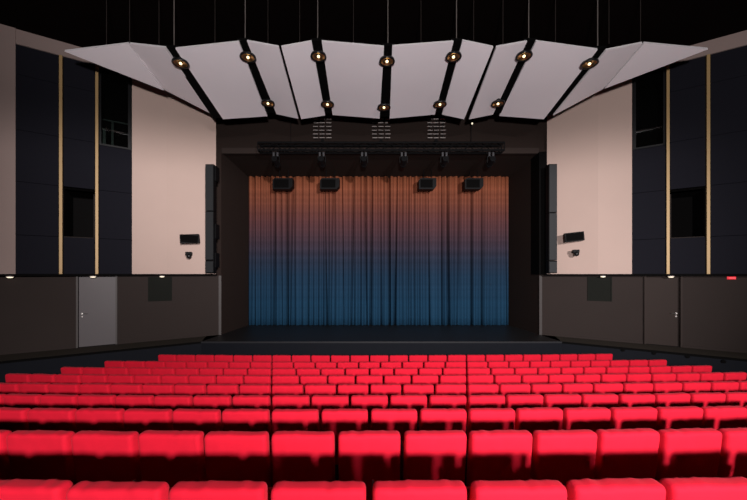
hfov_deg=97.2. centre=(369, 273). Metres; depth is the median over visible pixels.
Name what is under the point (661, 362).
seat
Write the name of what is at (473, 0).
suspension rod
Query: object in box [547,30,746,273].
wall
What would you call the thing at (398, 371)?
seat
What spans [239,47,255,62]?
recessed light
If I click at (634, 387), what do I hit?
seat
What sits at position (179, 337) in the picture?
baseboard
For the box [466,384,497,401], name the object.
seat
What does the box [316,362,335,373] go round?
seat
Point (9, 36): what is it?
wall
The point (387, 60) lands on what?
recessed light
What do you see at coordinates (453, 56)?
recessed light
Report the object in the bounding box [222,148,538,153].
trim
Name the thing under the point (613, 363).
seat
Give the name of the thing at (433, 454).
seat
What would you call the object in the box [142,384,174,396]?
seat
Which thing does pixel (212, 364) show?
seat
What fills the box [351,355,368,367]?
seat
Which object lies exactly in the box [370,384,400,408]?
seat
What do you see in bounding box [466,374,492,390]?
seat
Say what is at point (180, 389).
seat
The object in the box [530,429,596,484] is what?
seat
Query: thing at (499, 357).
seat
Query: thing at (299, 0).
suspension rod
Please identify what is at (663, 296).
door
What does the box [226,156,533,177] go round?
ceiling
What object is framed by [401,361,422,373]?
seat
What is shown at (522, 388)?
seat
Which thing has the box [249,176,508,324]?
stage curtain
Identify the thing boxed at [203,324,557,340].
boards
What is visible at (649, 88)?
window
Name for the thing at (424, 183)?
speaker grille
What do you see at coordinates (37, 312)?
wall
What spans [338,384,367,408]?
seat
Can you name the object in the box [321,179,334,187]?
speaker grille
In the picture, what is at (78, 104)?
acoustic panel
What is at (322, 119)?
rack
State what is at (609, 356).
seat
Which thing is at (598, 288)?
air vent
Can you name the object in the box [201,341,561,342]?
trim
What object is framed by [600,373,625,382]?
seat
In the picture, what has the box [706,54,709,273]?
strip
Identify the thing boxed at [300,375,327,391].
seat
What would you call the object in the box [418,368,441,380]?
seat
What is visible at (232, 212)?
wall
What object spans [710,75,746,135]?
acoustic panel
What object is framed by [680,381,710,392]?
seat
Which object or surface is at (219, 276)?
trim
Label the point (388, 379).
seat
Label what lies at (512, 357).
seat
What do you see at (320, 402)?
seat
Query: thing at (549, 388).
seat
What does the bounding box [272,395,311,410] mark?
seat
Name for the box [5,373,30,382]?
seat
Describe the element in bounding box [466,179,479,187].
speaker grille
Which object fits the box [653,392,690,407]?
seat
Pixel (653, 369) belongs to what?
seat
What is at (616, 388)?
seat
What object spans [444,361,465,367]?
seat
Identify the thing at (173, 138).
wall
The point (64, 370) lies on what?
seat
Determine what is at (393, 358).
seat
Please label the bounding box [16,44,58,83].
acoustic panel
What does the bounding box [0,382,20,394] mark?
seat
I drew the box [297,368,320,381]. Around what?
seat
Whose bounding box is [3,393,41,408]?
seat
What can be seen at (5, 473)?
seat
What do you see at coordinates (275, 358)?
seat
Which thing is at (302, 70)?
reflector
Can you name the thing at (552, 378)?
seat
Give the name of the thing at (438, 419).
seat
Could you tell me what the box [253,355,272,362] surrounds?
seat
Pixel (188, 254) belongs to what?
camera
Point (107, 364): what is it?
seat
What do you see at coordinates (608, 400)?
seat
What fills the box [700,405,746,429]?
seat
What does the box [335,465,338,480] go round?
floor
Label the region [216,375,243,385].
seat
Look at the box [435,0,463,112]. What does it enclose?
beam
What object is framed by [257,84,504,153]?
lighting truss
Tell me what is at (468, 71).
reflector
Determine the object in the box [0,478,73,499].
seat
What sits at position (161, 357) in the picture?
seat
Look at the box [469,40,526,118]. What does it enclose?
reflector
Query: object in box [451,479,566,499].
seat
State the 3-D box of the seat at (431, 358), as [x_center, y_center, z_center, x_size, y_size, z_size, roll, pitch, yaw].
[1.915,2.726,9.504,0.515,0.876,0.518,0,0,-2]
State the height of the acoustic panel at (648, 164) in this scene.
1.390 m
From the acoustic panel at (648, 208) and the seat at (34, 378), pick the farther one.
the acoustic panel at (648, 208)
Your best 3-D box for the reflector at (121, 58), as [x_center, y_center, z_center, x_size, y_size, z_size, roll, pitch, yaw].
[-6.638,-5.445,8.705,1.556,0.405,1.410,0,0,0]
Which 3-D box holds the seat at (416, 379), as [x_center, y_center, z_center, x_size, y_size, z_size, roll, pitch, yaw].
[1.095,2.430,6.689,0.521,0.878,0.522,0,0,-2]
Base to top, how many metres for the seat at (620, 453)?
0.875 m
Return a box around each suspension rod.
[106,0,106,44]
[129,0,129,42]
[299,0,299,41]
[353,0,353,42]
[473,0,473,41]
[555,0,555,42]
[640,0,640,41]
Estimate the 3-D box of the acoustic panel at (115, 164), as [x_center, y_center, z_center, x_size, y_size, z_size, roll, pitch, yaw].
[-8.041,-3.299,10.437,0.820,1.390,0.070,0,0,-33]
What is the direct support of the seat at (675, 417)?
on the floor
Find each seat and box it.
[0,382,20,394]
[0,394,5,406]
[0,407,30,431]
[0,430,11,479]
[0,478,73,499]
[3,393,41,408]
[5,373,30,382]
[6,430,75,484]
[19,382,50,394]
[28,407,76,432]
[30,374,56,383]
[40,394,78,409]
[48,383,80,395]
[55,374,81,383]
[61,367,83,374]
[66,480,171,499]
[71,430,141,482]
[75,408,124,431]
[77,394,115,409]
[80,383,111,394]
[81,374,107,383]
[83,367,105,374]
[104,361,124,367]
[106,367,128,374]
[107,374,134,383]
[110,383,142,395]
[115,395,154,409]
[123,408,172,434]
[125,361,144,367]
[129,367,151,374]
[134,374,161,384]
[138,430,206,486]
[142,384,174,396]
[145,361,165,367]
[152,367,175,375]
[154,395,192,410]
[158,354,176,361]
[161,375,188,384]
[166,361,186,367]
[169,480,271,499]
[172,408,222,434]
[174,384,206,396]
[176,368,199,375]
[177,355,195,361]
[187,361,207,369]
[189,375,216,385]
[193,395,232,414]
[196,355,214,361]
[200,368,223,376]
[204,431,272,486]
[207,384,239,397]
[208,361,228,370]
[214,355,233,361]
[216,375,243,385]
[222,408,271,439]
[224,368,247,375]
[229,362,250,372]
[232,395,271,416]
[233,355,252,366]
[239,384,271,402]
[244,375,271,390]
[248,368,271,381]
[251,361,271,370]
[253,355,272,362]
[271,430,334,484]
[271,480,365,499]
[272,355,291,361]
[272,362,293,368]
[272,368,296,375]
[272,375,299,385]
[272,384,304,396]
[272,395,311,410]
[272,409,319,434]
[292,355,310,366]
[294,362,314,373]
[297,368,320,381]
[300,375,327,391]
[305,384,335,403]
[311,355,329,367]
[312,395,348,430]
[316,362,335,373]
[321,368,343,382]
[322,408,367,464]
[328,375,354,394]
[331,355,348,367]
[338,362,357,374]
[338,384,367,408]
[338,430,399,499]
[346,368,368,383]
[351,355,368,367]
[351,395,387,429]
[356,375,382,394]
[359,362,379,374]
[370,355,387,366]
[370,368,392,380]
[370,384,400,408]
[371,408,416,442]
[372,479,466,499]
[380,362,400,373]
[383,375,410,391]
[388,355,407,366]
[388,394,426,419]
[393,368,417,381]
[400,430,466,484]
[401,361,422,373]
[401,384,433,402]
[408,355,426,366]
[410,375,437,390]
[417,408,466,432]
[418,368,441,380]
[423,361,443,373]
[427,355,446,366]
[427,395,465,409]
[434,384,465,395]
[438,375,465,384]
[442,367,465,375]
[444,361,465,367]
[447,355,465,361]
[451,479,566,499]
[465,429,531,486]
[466,355,484,364]
[466,361,486,373]
[466,368,489,380]
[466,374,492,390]
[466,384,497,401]
[466,394,504,416]
[466,408,514,438]
[485,354,503,363]
[487,361,507,369]
[490,367,513,380]
[493,374,520,390]
[498,383,529,395]
[504,354,522,361]
[505,394,542,410]
[508,361,528,368]
[514,367,536,375]
[514,407,562,433]
[521,374,547,384]
[522,354,540,361]
[529,361,549,367]
[530,383,561,395]
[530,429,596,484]
[530,477,665,499]
[537,367,560,375]
[541,354,559,361]
[543,394,580,410]
[548,374,573,384]
[550,360,569,367]
[559,354,576,360]
[560,367,582,374]
[561,383,592,394]
[562,407,610,431]
[570,360,589,367]
[574,374,599,383]
[577,354,594,360]
[580,393,617,408]
[583,366,605,374]
[590,360,609,366]
[592,382,622,394]
[593,428,659,479]
[595,353,612,360]
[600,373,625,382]
[605,366,627,373]
[606,476,746,499]
[609,360,628,366]
[609,406,656,429]
[618,393,654,407]
[622,382,652,393]
[625,373,650,382]
[628,359,647,365]
[628,366,649,372]
[648,359,666,366]
[649,366,670,373]
[650,373,675,382]
[652,382,681,393]
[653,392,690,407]
[655,406,702,430]
[655,428,721,480]
[670,365,691,372]
[674,372,699,381]
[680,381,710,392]
[688,392,725,406]
[691,365,711,372]
[699,372,723,381]
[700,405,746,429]
[710,381,738,392]
[717,427,746,477]
[723,372,746,381]
[723,392,746,406]
[737,381,746,391]
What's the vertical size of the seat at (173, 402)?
0.876 m
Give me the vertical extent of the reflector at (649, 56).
0.360 m
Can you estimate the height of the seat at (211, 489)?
0.876 m
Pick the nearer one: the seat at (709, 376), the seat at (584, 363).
the seat at (709, 376)
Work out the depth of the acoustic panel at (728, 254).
9.45 m
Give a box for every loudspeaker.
[180,234,199,243]
[205,164,218,272]
[272,170,293,190]
[320,178,339,190]
[418,170,435,190]
[463,170,482,190]
[546,164,556,272]
[563,231,584,242]
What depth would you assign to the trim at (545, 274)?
10.35 m
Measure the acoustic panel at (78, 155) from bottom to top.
1.440 m
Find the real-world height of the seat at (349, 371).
0.873 m
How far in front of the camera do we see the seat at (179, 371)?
7.40 m
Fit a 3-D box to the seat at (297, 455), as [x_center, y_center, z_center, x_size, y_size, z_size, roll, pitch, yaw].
[-0.550,1.747,2.933,0.514,0.877,0.517,0,0,0]
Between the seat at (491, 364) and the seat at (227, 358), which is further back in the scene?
the seat at (227, 358)
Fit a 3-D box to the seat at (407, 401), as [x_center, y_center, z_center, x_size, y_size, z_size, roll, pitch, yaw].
[0.546,2.135,4.817,0.521,0.878,0.522,0,0,-1]
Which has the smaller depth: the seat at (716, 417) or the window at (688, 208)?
the seat at (716, 417)
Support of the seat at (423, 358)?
on the floor at (336, 466)
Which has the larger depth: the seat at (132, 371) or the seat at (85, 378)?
the seat at (132, 371)
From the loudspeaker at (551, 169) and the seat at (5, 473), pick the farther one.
the loudspeaker at (551, 169)
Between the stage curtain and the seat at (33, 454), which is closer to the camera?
the seat at (33, 454)
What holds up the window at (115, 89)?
in the wall at (66, 188)
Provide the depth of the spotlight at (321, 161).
11.85 m
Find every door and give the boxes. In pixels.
[76,276,116,347]
[644,276,682,346]
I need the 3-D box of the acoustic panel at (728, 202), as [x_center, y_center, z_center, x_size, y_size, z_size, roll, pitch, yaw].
[10.397,-1.849,9.441,0.886,1.490,0.070,0,0,33]
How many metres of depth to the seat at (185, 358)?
9.32 m
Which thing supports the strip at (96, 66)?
on the trim at (0, 274)
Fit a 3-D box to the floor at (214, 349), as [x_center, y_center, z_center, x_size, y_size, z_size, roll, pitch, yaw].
[0.400,2.750,11.256,24.811,1.000,8.089,0,0,0]
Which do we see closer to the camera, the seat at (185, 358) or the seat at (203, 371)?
the seat at (203, 371)
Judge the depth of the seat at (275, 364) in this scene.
8.29 m
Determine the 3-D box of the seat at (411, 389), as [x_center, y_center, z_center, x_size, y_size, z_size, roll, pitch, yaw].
[0.818,2.297,5.749,0.514,0.876,0.516,0,0,-2]
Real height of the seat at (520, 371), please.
0.877 m
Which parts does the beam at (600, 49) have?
hanging rod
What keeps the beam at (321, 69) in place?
hanging from the ceiling at (81, 23)
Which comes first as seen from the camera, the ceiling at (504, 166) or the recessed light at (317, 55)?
the recessed light at (317, 55)
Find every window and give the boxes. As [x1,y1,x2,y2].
[63,187,99,238]
[99,68,131,149]
[632,68,665,149]
[665,187,705,238]
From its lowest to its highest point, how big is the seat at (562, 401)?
0.877 m
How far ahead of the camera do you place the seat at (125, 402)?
4.58 m
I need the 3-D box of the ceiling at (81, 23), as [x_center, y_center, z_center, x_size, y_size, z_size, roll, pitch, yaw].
[0.400,-6.980,0.600,24.400,0.200,29.800,0,0,0]
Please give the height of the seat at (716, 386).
0.877 m
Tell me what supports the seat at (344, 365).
on the floor at (336, 466)
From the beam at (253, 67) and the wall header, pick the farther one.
the wall header
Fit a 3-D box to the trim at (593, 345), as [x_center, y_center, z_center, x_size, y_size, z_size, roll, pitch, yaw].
[9.082,2.279,9.244,6.373,0.062,0.020,0,0,33]
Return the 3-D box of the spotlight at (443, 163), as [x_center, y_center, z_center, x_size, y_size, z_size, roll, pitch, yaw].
[2.709,-4.147,11.925,0.288,0.492,0.477,0,0,0]
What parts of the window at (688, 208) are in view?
frame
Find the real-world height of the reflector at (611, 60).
0.748 m
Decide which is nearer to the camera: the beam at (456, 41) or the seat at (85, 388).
the seat at (85, 388)
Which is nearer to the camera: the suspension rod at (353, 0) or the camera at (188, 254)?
the suspension rod at (353, 0)
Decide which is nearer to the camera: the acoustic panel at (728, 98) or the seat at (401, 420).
the seat at (401, 420)
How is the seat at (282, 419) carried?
on the floor
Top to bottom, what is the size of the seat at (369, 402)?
0.878 m
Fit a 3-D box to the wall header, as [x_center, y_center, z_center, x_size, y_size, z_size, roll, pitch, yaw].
[0.450,-5.680,12.425,13.100,2.400,0.250,0,0,0]
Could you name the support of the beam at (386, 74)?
hanging from the ceiling at (81, 23)
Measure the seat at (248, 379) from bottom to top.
0.876 m
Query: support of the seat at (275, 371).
on the floor
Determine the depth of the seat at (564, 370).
7.56 m
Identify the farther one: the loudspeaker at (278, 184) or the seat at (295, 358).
the loudspeaker at (278, 184)
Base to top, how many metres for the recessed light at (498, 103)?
0.221 m
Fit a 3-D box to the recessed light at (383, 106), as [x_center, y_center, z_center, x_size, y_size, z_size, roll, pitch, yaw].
[0.434,-5.063,9.857,0.403,0.219,0.403,0,0,0]
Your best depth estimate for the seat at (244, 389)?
5.49 m
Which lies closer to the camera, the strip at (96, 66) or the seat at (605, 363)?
the seat at (605, 363)
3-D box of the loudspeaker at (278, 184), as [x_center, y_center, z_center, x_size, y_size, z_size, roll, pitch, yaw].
[-3.596,-3.928,13.768,0.827,0.828,0.365,0,0,0]
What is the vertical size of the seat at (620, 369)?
0.873 m
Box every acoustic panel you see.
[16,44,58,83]
[16,74,58,136]
[16,130,58,185]
[16,181,58,236]
[16,235,58,273]
[63,57,94,91]
[63,85,94,142]
[63,138,94,189]
[63,237,94,273]
[99,145,131,193]
[99,190,131,239]
[99,239,131,273]
[632,145,664,193]
[632,190,664,239]
[632,239,664,273]
[670,56,704,91]
[670,85,704,142]
[670,137,704,189]
[670,237,704,273]
[710,45,746,82]
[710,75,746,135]
[710,130,746,185]
[710,182,746,236]
[710,235,746,273]
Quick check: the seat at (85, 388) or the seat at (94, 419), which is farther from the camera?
the seat at (85, 388)
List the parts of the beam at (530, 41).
hanging rod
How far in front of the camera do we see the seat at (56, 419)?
3.67 m
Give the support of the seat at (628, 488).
on the floor
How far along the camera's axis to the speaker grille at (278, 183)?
13.58 m
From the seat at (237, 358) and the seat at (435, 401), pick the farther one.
the seat at (237, 358)
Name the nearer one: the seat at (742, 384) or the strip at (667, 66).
the seat at (742, 384)
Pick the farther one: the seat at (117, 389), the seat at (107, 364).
the seat at (107, 364)
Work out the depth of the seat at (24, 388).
5.63 m
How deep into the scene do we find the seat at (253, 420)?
3.62 m
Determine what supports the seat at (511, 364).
on the floor at (336, 466)
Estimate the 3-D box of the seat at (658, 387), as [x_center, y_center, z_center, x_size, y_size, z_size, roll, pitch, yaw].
[5.204,2.337,5.980,0.515,0.876,0.518,0,0,-5]
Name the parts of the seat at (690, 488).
backrest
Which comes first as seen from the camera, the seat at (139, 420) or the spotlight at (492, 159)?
the seat at (139, 420)
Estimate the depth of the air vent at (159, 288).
11.16 m
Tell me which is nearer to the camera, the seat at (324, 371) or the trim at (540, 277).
the seat at (324, 371)
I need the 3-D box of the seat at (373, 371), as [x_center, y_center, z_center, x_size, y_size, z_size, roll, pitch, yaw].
[0.274,2.554,7.605,0.521,0.878,0.522,0,0,-1]
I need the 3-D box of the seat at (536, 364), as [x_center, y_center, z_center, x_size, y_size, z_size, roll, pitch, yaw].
[4.382,2.683,8.706,0.514,0.877,0.517,0,0,-4]
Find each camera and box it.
[185,252,191,258]
[572,250,579,255]
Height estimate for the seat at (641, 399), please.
0.876 m
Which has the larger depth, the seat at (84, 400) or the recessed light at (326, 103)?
the recessed light at (326, 103)
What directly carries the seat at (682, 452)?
on the floor
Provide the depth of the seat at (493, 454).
2.73 m
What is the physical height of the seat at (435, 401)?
0.877 m
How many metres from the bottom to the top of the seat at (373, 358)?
0.876 m
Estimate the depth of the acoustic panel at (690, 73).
9.92 m
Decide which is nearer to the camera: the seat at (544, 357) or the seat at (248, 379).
the seat at (248, 379)
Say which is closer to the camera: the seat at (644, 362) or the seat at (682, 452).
the seat at (682, 452)
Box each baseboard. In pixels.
[0,333,218,354]
[542,333,746,352]
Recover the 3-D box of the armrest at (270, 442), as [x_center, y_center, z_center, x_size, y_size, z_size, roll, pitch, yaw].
[-1.101,1.740,2.970,0.470,0.427,0.186,0,0,0]
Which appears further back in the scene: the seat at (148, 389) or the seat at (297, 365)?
the seat at (297, 365)
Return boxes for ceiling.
[0,0,746,89]
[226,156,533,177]
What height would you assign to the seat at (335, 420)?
0.876 m
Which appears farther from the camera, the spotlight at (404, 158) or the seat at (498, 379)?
the spotlight at (404, 158)
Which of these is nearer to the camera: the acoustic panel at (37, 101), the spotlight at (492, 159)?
the acoustic panel at (37, 101)
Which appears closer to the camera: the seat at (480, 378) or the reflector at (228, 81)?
the seat at (480, 378)
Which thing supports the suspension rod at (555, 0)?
hanging from the ceiling at (81, 23)
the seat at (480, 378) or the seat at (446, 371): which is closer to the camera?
the seat at (480, 378)
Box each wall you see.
[0,24,117,273]
[0,275,220,351]
[29,137,120,239]
[132,78,215,273]
[216,150,248,334]
[508,150,546,333]
[539,57,746,350]
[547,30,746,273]
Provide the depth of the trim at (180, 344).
9.46 m
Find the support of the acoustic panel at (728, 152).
attached to the wall at (589, 141)
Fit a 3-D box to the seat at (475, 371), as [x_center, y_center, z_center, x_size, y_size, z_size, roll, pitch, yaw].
[2.463,2.565,7.670,0.514,0.876,0.516,0,0,-3]
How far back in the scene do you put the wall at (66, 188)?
10.04 m
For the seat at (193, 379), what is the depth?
6.45 m
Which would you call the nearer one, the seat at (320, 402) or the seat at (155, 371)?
the seat at (320, 402)
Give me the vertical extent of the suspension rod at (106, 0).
1.257 m
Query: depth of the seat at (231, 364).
8.31 m
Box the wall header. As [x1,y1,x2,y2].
[216,90,546,155]
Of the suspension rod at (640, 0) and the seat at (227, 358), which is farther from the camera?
the seat at (227, 358)
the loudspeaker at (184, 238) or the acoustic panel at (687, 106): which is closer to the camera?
the acoustic panel at (687, 106)
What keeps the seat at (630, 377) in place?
on the floor
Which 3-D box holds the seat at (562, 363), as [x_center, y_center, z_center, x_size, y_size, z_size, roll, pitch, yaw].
[4.933,2.690,8.750,0.521,0.878,0.522,0,0,-4]
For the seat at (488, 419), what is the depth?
3.66 m
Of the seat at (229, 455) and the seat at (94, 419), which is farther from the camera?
the seat at (94, 419)
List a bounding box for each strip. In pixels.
[59,55,62,273]
[95,64,98,273]
[666,64,669,273]
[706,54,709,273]
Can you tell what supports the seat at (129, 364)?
on the floor at (336, 466)
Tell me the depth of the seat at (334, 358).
9.20 m
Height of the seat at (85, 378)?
0.876 m
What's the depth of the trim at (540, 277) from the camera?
12.16 m
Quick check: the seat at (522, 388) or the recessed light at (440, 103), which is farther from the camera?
the recessed light at (440, 103)
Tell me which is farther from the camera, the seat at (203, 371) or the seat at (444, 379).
the seat at (203, 371)
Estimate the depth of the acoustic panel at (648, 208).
10.41 m
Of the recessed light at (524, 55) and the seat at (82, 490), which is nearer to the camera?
the seat at (82, 490)
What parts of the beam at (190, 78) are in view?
hanging rod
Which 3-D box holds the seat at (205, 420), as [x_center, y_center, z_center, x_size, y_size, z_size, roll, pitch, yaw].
[-1.921,1.944,3.868,0.514,0.876,0.516,0,0,1]
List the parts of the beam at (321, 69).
hanging rod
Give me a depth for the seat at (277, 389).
5.48 m
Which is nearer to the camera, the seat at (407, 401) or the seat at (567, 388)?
the seat at (407, 401)
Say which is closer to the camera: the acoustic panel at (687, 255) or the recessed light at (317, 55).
the recessed light at (317, 55)
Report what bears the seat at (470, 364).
on the floor
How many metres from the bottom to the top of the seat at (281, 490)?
0.876 m
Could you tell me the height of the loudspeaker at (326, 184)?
0.828 m
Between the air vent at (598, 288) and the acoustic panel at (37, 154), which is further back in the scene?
the air vent at (598, 288)
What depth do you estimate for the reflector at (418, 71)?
8.97 m
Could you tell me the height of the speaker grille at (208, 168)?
3.680 m
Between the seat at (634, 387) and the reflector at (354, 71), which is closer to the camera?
the seat at (634, 387)
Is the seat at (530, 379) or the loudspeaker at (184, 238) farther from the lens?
the loudspeaker at (184, 238)
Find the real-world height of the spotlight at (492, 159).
0.492 m
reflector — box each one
[64,42,163,89]
[130,42,208,112]
[176,41,266,118]
[247,40,297,118]
[281,40,324,118]
[322,40,383,118]
[390,40,452,118]
[442,39,492,118]
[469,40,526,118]
[499,40,596,118]
[553,42,641,114]
[605,42,707,87]
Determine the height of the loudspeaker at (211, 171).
3.740 m
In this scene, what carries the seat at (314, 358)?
on the floor at (336, 466)
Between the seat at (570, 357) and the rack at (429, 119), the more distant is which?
the rack at (429, 119)
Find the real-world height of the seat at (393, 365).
0.873 m
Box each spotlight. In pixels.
[271,152,280,167]
[318,152,325,167]
[360,152,367,167]
[400,152,407,167]
[440,152,448,167]
[486,152,495,167]
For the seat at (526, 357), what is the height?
0.876 m
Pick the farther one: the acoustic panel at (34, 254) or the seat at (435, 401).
the acoustic panel at (34, 254)
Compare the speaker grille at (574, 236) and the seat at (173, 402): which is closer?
the seat at (173, 402)
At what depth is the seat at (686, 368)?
7.80 m
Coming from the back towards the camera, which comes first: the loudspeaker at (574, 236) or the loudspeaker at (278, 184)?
the loudspeaker at (278, 184)
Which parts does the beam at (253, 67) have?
hanging rod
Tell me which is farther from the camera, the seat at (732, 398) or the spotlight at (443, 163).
the spotlight at (443, 163)
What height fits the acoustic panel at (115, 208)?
1.490 m
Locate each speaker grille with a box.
[205,165,212,271]
[274,179,288,187]
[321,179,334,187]
[420,179,432,187]
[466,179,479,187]
[566,232,583,240]
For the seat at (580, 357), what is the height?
0.875 m
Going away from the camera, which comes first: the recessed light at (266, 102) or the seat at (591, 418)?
the seat at (591, 418)
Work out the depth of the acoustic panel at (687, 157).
9.92 m
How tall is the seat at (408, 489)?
0.876 m
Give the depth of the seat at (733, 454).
2.82 m
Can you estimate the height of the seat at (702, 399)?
0.877 m
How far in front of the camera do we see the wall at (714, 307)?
10.66 m
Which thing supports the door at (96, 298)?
in the wall at (37, 312)
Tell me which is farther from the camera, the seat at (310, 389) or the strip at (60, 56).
the strip at (60, 56)
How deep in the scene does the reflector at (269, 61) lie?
8.93 m
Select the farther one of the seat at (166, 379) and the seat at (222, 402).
the seat at (166, 379)
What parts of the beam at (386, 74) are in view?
hanging rod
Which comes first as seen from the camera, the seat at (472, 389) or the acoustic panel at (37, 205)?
the seat at (472, 389)
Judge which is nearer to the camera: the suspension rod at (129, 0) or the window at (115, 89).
the suspension rod at (129, 0)
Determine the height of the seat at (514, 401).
0.873 m
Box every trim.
[0,274,216,275]
[0,342,200,363]
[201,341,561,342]
[219,276,220,334]
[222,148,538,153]
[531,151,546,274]
[539,276,541,334]
[545,274,746,275]
[562,342,746,361]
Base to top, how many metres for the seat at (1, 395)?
0.878 m
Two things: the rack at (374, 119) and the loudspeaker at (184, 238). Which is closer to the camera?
the loudspeaker at (184, 238)
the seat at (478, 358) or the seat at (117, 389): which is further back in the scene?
the seat at (478, 358)
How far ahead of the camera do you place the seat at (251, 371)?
7.36 m
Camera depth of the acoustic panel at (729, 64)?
9.45 m
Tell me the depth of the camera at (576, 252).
11.26 m
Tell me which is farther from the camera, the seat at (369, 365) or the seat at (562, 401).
the seat at (369, 365)
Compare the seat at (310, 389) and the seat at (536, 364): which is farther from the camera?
the seat at (536, 364)
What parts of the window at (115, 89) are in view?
frame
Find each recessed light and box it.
[171,54,189,68]
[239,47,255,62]
[261,96,274,107]
[310,46,326,61]
[321,97,333,107]
[377,100,390,110]
[379,52,394,66]
[433,97,446,107]
[445,47,461,62]
[491,98,504,107]
[515,46,532,61]
[580,58,598,69]
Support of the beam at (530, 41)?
hanging from the ceiling at (81, 23)
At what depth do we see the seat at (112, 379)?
6.51 m
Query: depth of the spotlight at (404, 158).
11.85 m
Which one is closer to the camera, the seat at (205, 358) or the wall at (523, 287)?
the seat at (205, 358)
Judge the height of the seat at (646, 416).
0.873 m
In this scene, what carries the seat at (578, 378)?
on the floor
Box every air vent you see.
[148,277,171,300]
[587,277,611,300]
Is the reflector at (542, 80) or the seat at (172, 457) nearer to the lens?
the seat at (172, 457)
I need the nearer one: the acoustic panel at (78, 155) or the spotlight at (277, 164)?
the acoustic panel at (78, 155)
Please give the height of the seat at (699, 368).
0.876 m
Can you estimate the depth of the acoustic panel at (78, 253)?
9.92 m
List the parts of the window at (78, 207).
frame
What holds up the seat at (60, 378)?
on the floor
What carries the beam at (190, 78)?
hanging from the ceiling at (81, 23)
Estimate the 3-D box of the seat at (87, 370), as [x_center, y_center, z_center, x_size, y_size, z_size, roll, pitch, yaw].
[-6.307,2.584,7.767,0.514,0.873,0.518,0,0,4]
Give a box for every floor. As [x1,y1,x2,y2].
[0,335,746,382]
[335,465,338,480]
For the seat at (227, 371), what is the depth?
7.37 m
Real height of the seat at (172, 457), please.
0.876 m
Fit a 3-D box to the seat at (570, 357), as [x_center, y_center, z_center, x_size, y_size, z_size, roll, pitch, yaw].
[5.753,2.760,9.752,0.514,0.875,0.516,0,0,-5]
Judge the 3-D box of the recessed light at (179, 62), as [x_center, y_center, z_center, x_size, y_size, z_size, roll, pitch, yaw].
[-4.752,-5.385,8.277,0.403,0.242,0.403,0,0,0]
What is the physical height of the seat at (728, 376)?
0.877 m
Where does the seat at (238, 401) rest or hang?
on the floor
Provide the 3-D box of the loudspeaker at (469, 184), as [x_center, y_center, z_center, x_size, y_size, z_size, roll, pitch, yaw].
[4.330,-3.928,13.768,0.765,0.828,0.365,0,0,0]
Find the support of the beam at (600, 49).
hanging from the ceiling at (81, 23)
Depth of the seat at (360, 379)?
6.42 m
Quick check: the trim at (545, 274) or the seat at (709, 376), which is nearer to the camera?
the seat at (709, 376)
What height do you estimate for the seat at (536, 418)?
0.878 m
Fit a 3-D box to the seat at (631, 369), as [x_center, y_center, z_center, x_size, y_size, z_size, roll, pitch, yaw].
[6.301,2.608,7.941,0.514,0.877,0.517,0,0,-5]
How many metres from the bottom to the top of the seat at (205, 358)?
0.873 m
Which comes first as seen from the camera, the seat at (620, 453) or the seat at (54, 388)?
the seat at (620, 453)
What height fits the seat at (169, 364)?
0.876 m
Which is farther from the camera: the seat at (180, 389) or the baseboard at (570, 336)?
the baseboard at (570, 336)
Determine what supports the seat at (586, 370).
on the floor
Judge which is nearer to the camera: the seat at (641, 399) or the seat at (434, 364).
the seat at (641, 399)
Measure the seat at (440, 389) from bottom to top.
0.877 m
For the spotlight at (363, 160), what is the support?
attached to the lighting truss
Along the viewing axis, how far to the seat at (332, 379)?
6.41 m
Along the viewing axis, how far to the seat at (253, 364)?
8.29 m
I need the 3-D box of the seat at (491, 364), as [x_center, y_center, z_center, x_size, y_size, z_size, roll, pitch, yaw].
[3.285,2.674,8.642,0.514,0.877,0.517,0,0,-3]
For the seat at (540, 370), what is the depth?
7.52 m
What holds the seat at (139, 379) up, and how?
on the floor
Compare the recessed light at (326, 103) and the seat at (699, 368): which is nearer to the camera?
the seat at (699, 368)
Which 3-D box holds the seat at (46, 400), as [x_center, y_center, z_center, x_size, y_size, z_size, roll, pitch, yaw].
[-4.387,2.148,4.872,0.514,0.877,0.517,0,0,3]
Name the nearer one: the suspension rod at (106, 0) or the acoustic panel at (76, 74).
the suspension rod at (106, 0)
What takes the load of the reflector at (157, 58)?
attached to the beam at (190, 78)
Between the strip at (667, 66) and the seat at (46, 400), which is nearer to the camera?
the seat at (46, 400)
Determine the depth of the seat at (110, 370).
7.49 m
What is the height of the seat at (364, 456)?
0.878 m
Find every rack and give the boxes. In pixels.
[313,116,331,140]
[372,117,390,140]
[427,114,445,140]
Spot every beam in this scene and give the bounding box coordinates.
[165,0,221,117]
[237,0,275,112]
[311,0,331,112]
[380,0,394,116]
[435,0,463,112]
[494,0,536,112]
[547,0,606,115]
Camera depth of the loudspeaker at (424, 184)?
13.60 m
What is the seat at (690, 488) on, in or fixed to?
on the floor
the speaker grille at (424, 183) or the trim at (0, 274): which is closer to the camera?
the trim at (0, 274)
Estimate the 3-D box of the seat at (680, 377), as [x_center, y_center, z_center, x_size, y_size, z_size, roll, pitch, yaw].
[6.574,2.490,7.035,0.514,0.877,0.517,0,0,-6]
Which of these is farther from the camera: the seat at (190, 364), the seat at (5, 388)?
the seat at (190, 364)
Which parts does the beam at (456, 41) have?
hanging rod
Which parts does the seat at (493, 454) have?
armrest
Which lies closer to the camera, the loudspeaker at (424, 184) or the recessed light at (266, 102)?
the recessed light at (266, 102)
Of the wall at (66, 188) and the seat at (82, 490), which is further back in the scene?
the wall at (66, 188)
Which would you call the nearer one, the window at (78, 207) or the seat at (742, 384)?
the seat at (742, 384)
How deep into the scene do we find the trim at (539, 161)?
12.19 m

